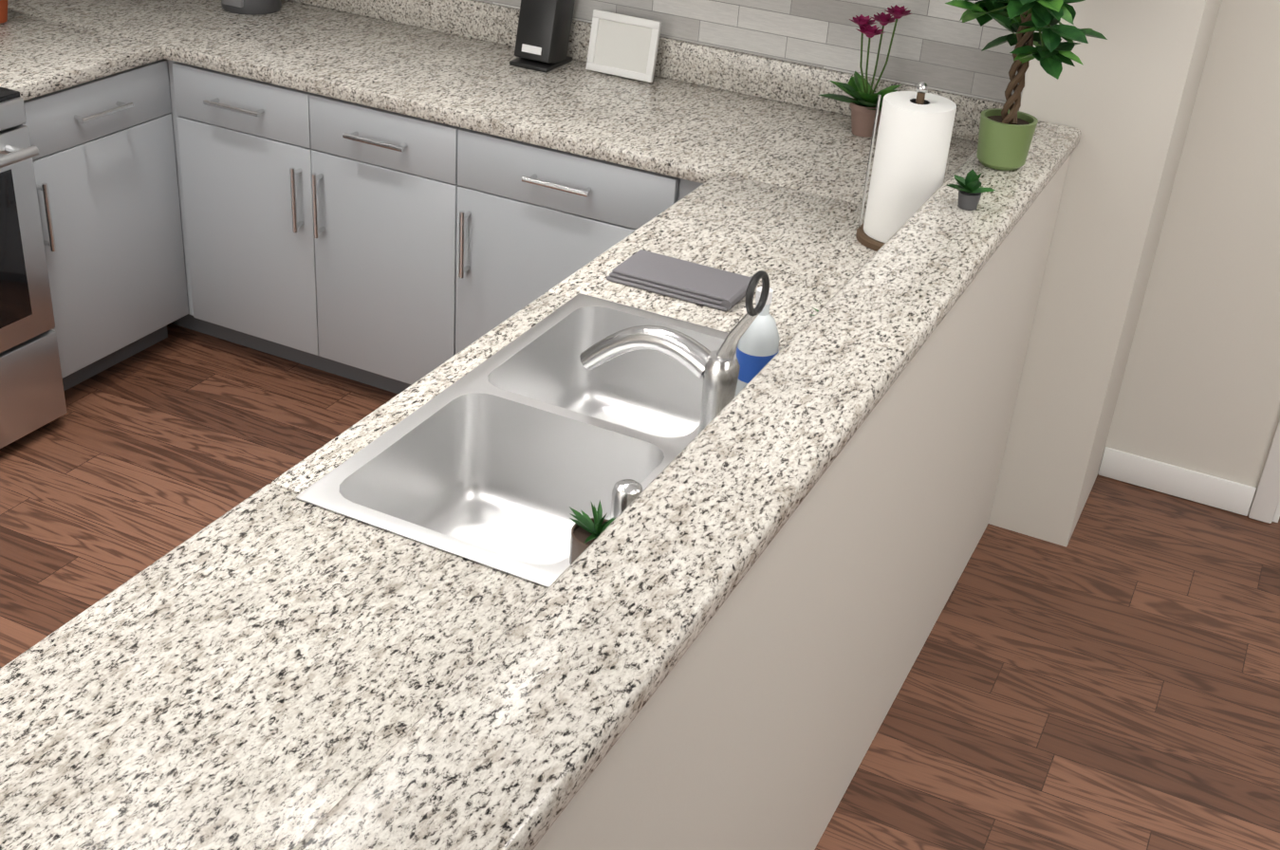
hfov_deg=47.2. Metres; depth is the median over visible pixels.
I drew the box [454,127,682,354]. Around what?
base cabinet
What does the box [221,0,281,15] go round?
blender
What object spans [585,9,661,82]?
photo frame
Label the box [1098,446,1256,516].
baseboard
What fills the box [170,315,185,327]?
base cabinet
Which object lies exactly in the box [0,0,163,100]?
countertop
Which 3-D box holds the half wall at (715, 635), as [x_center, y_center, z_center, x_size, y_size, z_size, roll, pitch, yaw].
[0.148,0.466,2.251,0.170,1.073,3.384,17,31,21]
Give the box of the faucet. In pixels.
[579,270,769,435]
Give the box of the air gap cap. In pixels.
[610,479,643,519]
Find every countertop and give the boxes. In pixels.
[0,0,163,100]
[0,64,1019,849]
[155,0,801,166]
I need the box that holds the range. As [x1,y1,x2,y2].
[0,87,66,448]
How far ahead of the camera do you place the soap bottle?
2.32 m
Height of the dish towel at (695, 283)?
0.022 m
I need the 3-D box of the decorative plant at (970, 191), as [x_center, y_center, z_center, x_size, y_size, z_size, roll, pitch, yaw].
[0.626,-0.446,2.771,0.088,0.078,0.064,17,31,21]
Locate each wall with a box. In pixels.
[292,120,1080,849]
[988,0,1279,546]
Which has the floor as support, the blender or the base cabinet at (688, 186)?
the base cabinet at (688, 186)
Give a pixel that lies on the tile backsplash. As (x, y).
(938, 45)
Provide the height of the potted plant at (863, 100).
0.321 m
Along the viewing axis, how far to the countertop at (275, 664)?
1.80 m
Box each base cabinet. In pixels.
[22,59,188,390]
[162,58,458,393]
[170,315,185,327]
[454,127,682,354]
[682,179,703,198]
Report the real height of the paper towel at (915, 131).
0.337 m
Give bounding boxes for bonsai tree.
[945,0,1107,170]
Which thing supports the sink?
in the countertop at (275, 664)
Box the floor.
[0,323,1279,849]
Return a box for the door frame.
[1248,419,1279,523]
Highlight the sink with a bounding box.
[296,293,782,587]
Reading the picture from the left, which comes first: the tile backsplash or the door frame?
the tile backsplash
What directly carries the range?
on the floor
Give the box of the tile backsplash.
[476,0,1035,103]
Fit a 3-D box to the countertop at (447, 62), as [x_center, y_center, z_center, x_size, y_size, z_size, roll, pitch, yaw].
[-0.706,-1.048,4.004,2.250,0.145,0.644,17,31,21]
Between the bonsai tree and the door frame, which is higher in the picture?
the bonsai tree
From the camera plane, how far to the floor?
3.43 m
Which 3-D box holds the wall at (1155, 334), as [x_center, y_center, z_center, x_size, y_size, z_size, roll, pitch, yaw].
[0.085,-0.135,0.568,10.740,3.750,8.570,17,31,21]
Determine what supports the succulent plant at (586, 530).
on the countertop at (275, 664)
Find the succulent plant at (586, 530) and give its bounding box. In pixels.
[569,500,616,564]
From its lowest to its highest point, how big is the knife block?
0.321 m
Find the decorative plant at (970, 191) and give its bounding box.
[946,169,995,210]
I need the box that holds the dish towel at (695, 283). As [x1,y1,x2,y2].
[606,249,758,311]
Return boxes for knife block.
[509,0,575,72]
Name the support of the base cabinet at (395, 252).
on the floor
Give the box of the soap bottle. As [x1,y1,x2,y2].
[735,286,779,395]
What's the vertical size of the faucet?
0.297 m
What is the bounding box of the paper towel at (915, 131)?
[855,81,956,251]
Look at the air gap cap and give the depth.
2.00 m
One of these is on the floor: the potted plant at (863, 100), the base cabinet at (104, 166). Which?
the base cabinet at (104, 166)
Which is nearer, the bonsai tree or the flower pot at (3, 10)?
the bonsai tree
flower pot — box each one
[0,0,7,23]
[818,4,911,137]

